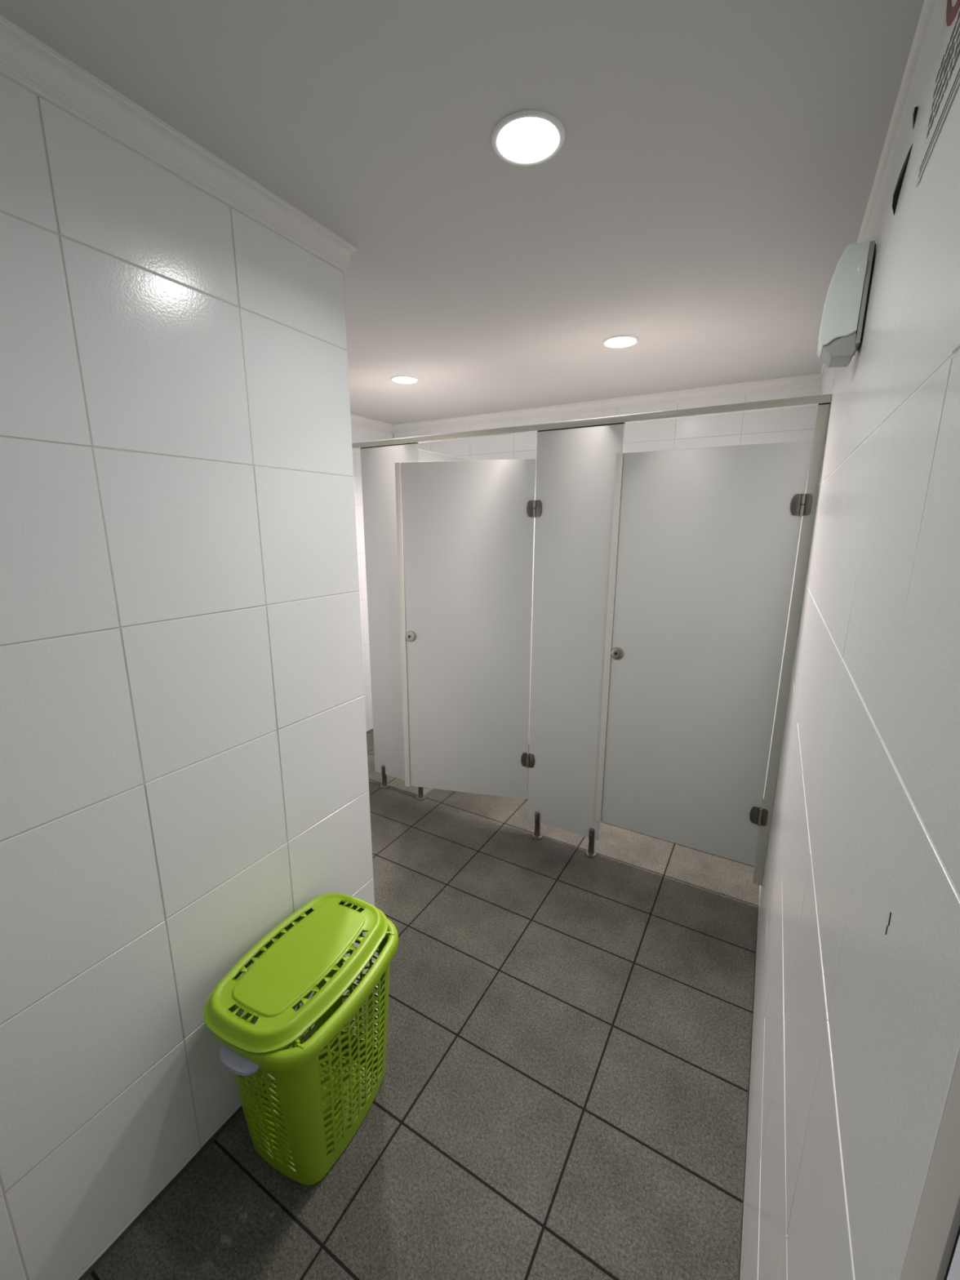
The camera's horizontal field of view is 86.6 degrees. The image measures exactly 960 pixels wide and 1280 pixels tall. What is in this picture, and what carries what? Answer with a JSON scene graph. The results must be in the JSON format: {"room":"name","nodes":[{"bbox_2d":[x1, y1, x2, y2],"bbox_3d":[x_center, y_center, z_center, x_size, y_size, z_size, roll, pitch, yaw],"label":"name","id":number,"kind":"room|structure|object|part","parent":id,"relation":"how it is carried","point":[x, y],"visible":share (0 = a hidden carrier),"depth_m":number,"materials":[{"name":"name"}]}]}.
{"room":"public restroom","nodes":[
{"label":"public restroom","id":0,"kind":"room"},
{"bbox_2d":[0,75,377,1279],"bbox_3d":[-0.980,0.268,0.893,0.092,2.491,2.127,7,15,29],"label":"wall","id":1,"kind":"structure","parent":0,"point":[184,764],"depth_m":1.16,"materials":[{"name":"white tile"}]},
{"bbox_2d":[0,14,355,273],"bbox_3d":[-0.915,-0.912,0.594,0.049,0.057,2.132,7,15,29],"label":"trim","id":2,"kind":"structure","parent":1,"relation":"attached to","point":[26,61],"depth_m":1.02,"materials":[{"name":"paint"}]},
{"bbox_2d":[78,968,368,1279],"bbox_3d":[-0.940,1.485,1.141,0.011,0.009,2.127,7,15,29],"label":"baseboard","id":3,"kind":"structure","parent":1,"relation":"attached to","point":[213,1138],"depth_m":1.34,"materials":[{"name":"white tile"}]},
{"bbox_2d":[351,423,392,731],"bbox_3d":[-1.306,-0.323,3.517,0.092,2.491,2.196,7,15,29],"label":"wall","id":4,"kind":"structure","parent":0,"point":[359,433],"depth_m":4.02,"materials":[{"name":"white tile"}]},
{"bbox_2d":[350,413,393,433],"bbox_3d":[-1.243,-1.503,3.216,0.049,0.057,2.196,7,15,29],"label":"trim","id":5,"kind":"structure","parent":4,"relation":"attached to","point":[358,420],"depth_m":3.91,"materials":[{"name":"paint"}]},
{"bbox_2d":[84,729,764,1279],"bbox_3d":[-0.502,1.298,2.153,3.048,0.069,4.345,7,15,29],"label":"floor","id":6,"kind":"structure","parent":0,"point":[562,1092],"depth_m":1.60,"materials":[{"name":"grey tile"}]},
{"bbox_2d":[203,893,398,1185],"bbox_3d":[-0.474,1.135,1.473,0.375,0.546,0.541,6,14,24],"label":"laundry basket","id":7,"kind":"object","parent":6,"relation":"on","point":[327,1083],"visible":1,"depth_m":1.34,"materials":[{"name":"green plastic"}]},
{"bbox_3d":[-0.574,0.997,1.208,0.130,0.030,0.042,6,14,24],"label":"handle","id":8,"kind":"part","parent":7,"relation":"part of","materials":[{"name":"grey plastic"}]},
{"bbox_3d":[-0.491,0.886,1.425,0.334,0.034,0.508,5,14,25],"label":"lid","id":9,"kind":"part","parent":7,"relation":"part of","materials":[{"name":"green plastic"}]},
{"bbox_2d":[360,442,426,800],"bbox_3d":[-0.523,-0.052,3.110,0.408,2.146,0.063,7,15,29],"label":"partition panel","id":10,"kind":"object","parent":6,"relation":"on","point":[377,463],"visible":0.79,"depth_m":3.10,"materials":[{"name":"grey laminate"}]},
{"bbox_2d":[526,422,625,857],"bbox_3d":[0.445,0.074,2.561,0.422,2.146,0.063,7,15,29],"label":"partition panel","id":11,"kind":"object","parent":6,"relation":"on","point":[573,504],"visible":1,"depth_m":2.52,"materials":[{"name":"grey laminate"}]},
{"bbox_2d":[395,458,535,799],"bbox_3d":[-0.085,-0.008,2.730,0.717,1.810,0.032,3,13,12],"label":"door","id":12,"kind":"structure","parent":11,"relation":"attached to","point":[465,528],"depth_m":2.70,"materials":[{"name":"grey laminate"}]},
{"bbox_2d":[0,0,924,424],"bbox_3d":[-0.471,-1.200,1.597,3.151,0.068,4.379,7,15,29],"label":"ceiling","id":13,"kind":"structure","parent":0,"point":[704,195],"depth_m":1.11,"materials":[{"name":"paint"}]},
{"bbox_2d":[391,375,418,383],"bbox_3d":[-0.414,-1.433,2.807,0.152,0.008,0.152,7,15,29],"label":"recessed light","id":14,"kind":"object","parent":13,"relation":"in","point":[397,379],"visible":1,"depth_m":2.79,"materials":[{"name":"white plastic"}]},
{"bbox_2d":[393,377,416,382],"bbox_3d":[-0.414,-1.433,2.807,0.126,0.007,0.126,7,15,29],"label":"diffuser","id":15,"kind":"object","parent":14,"relation":"attached to","point":[397,380],"depth_m":2.79,"materials":[{"name":"white plastic"}]},
{"bbox_2d":[491,109,564,166],"bbox_3d":[0.100,-1.039,1.060,0.152,0.008,0.152,7,15,29],"label":"recessed light","id":16,"kind":"object","parent":13,"relation":"in","point":[527,137],"visible":1,"depth_m":1.05,"materials":[{"name":"white plastic"}]},
{"bbox_2d":[497,117,558,161],"bbox_3d":[0.100,-1.038,1.060,0.126,0.007,0.126,7,15,29],"label":"diffuser","id":17,"kind":"object","parent":16,"relation":"attached to","point":[519,139],"depth_m":1.05,"materials":[{"name":"white plastic"}]},
{"bbox_2d":[602,334,639,348],"bbox_3d":[0.612,-1.298,2.219,0.152,0.008,0.152,7,15,29],"label":"recessed light","id":18,"kind":"object","parent":13,"relation":"in","point":[619,341],"visible":1,"depth_m":2.20,"materials":[{"name":"white plastic"}]},
{"bbox_2d":[605,337,635,346],"bbox_3d":[0.612,-1.297,2.219,0.126,0.007,0.126,7,15,29],"label":"diffuser","id":19,"kind":"object","parent":18,"relation":"attached to","point":[610,341],"depth_m":2.21,"materials":[{"name":"white plastic"}]},
{"bbox_2d":[392,386,821,799],"bbox_3d":[0.635,-0.360,3.707,3.071,2.491,0.092,7,15,29],"label":"wall","id":20,"kind":"structure","parent":0,"point":[793,424],"depth_m":3.11,"materials":[{"name":"white tile"}]},
{"bbox_2d":[418,448,469,462],"bbox_3d":[-0.092,-0.191,3.482,0.020,1.982,1.080,7,15,29],"label":"divider","id":21,"kind":"object","parent":20,"relation":"attached to","point":[424,455],"visible":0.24,"depth_m":2.96,"materials":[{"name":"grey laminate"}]},
{"bbox_2d":[392,373,822,433],"bbox_3d":[0.544,-1.542,3.415,2.934,0.057,0.049,7,15,29],"label":"trim","id":22,"kind":"structure","parent":20,"relation":"attached to","point":[814,380],"depth_m":3.19,"materials":[{"name":"paint"}]},
{"bbox_2d":[739,0,959,1279],"bbox_3d":[1.093,0.102,1.656,0.099,2.491,3.199,7,15,29],"label":"wall","id":23,"kind":"structure","parent":0,"point":[855,1037],"depth_m":0.59,"materials":[{"name":"white tile"}]},
{"bbox_2d":[351,393,831,449],"bbox_3d":[0.011,-1.045,2.578,2.939,0.029,0.036,7,15,29],"label":"rail","id":24,"kind":"object","parent":23,"relation":"attached to","point":[815,400],"visible":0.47,"depth_m":2.20,"materials":[{"name":"metal"}]},
{"bbox_2d":[737,911,758,1279],"bbox_3d":[0.758,1.422,1.450,0.006,0.005,2.014,7,15,29],"label":"baseboard","id":25,"kind":"structure","parent":23,"relation":"attached to","point":[748,1084],"depth_m":1.51,"materials":[{"name":"white tile"}]},
{"bbox_2d":[752,402,830,885],"bbox_3d":[1.262,0.118,2.091,0.038,2.020,0.025,7,15,29],"label":"partition panel","id":26,"kind":"object","parent":23,"relation":"attached to","point":[823,411],"visible":1,"depth_m":2.05,"materials":[{"name":"laminate"}]},
{"bbox_2d":[595,440,812,866],"bbox_3d":[0.934,0.098,2.274,0.758,1.810,0.034,7,15,29],"label":"door","id":27,"kind":"structure","parent":26,"relation":"attached to","point":[704,541],"depth_m":2.24,"materials":[{"name":"grey laminate"}]},
{"bbox_2d":[817,240,876,367],"bbox_3d":[0.843,-0.767,1.182,0.083,0.227,0.110,7,15,29],"label":"dispenser","id":28,"kind":"object","parent":23,"relation":"attached to","point":[844,312],"visible":1,"depth_m":1.14,"materials":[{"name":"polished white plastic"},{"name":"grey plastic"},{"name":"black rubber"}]},
{"bbox_2d":[821,331,856,367],"bbox_3d":[0.844,-0.681,1.202,0.063,0.050,0.099,7,15,29],"label":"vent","id":29,"kind":"object","parent":28,"relation":"attached to","point":[838,348],"depth_m":1.16,"materials":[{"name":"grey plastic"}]},
{"bbox_3d":[0.874,-0.773,1.164,0.008,0.200,0.104,7,15,29],"label":"plate","id":30,"kind":"part","parent":28,"relation":"part of","materials":[{"name":"grey plastic"}]},
{"bbox_2d":[820,0,935,373],"bbox_3d":[1.026,-1.104,1.360,0.014,0.007,3.083,7,15,29],"label":"trim","id":31,"kind":"structure","parent":23,"relation":"attached to","point":[928,5],"depth_m":0.96,"materials":[{"name":"paint"}]},
{"bbox_2d":[915,0,959,186],"bbox_3d":[0.555,-0.761,0.581,0.002,0.292,0.256,7,15,29],"label":"wall sign","id":32,"kind":"object","parent":23,"relation":"attached to","point":[946,82],"visible":1,"depth_m":0.64,"materials":[{"name":"paper"}]},
{"bbox_3d":[0.021,0.519,-0.208,0.109,2.491,1.180,7,15,29],"label":"wall","id":33,"kind":"structure","parent":0,"visible":0},
{"bbox_2d":[900,1053,959,1279],"bbox_3d":[0.284,0.558,0.322,0.068,2.184,0.037,7,15,29],"label":"trim","id":34,"kind":"structure","parent":33,"relation":"attached to","point":[937,1223],"depth_m":0.28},
{"bbox_2d":[943,1225,959,1279],"bbox_3d":[0.270,0.562,0.306,0.055,2.184,0.006,7,15,29],"label":"trim","id":35,"kind":"structure","parent":33,"relation":"attached to","point":[958,1231],"depth_m":0.27,"materials":[{"name":"black rubber"}]},
{"bbox_2d":[946,1235,959,1279],"bbox_3d":[0.036,0.643,-0.080,0.050,2.175,0.911,7,15,29],"label":"door","id":36,"kind":"structure","parent":33,"relation":"in","point":[954,1270],"depth_m":0.26,"materials":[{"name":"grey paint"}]}
]}

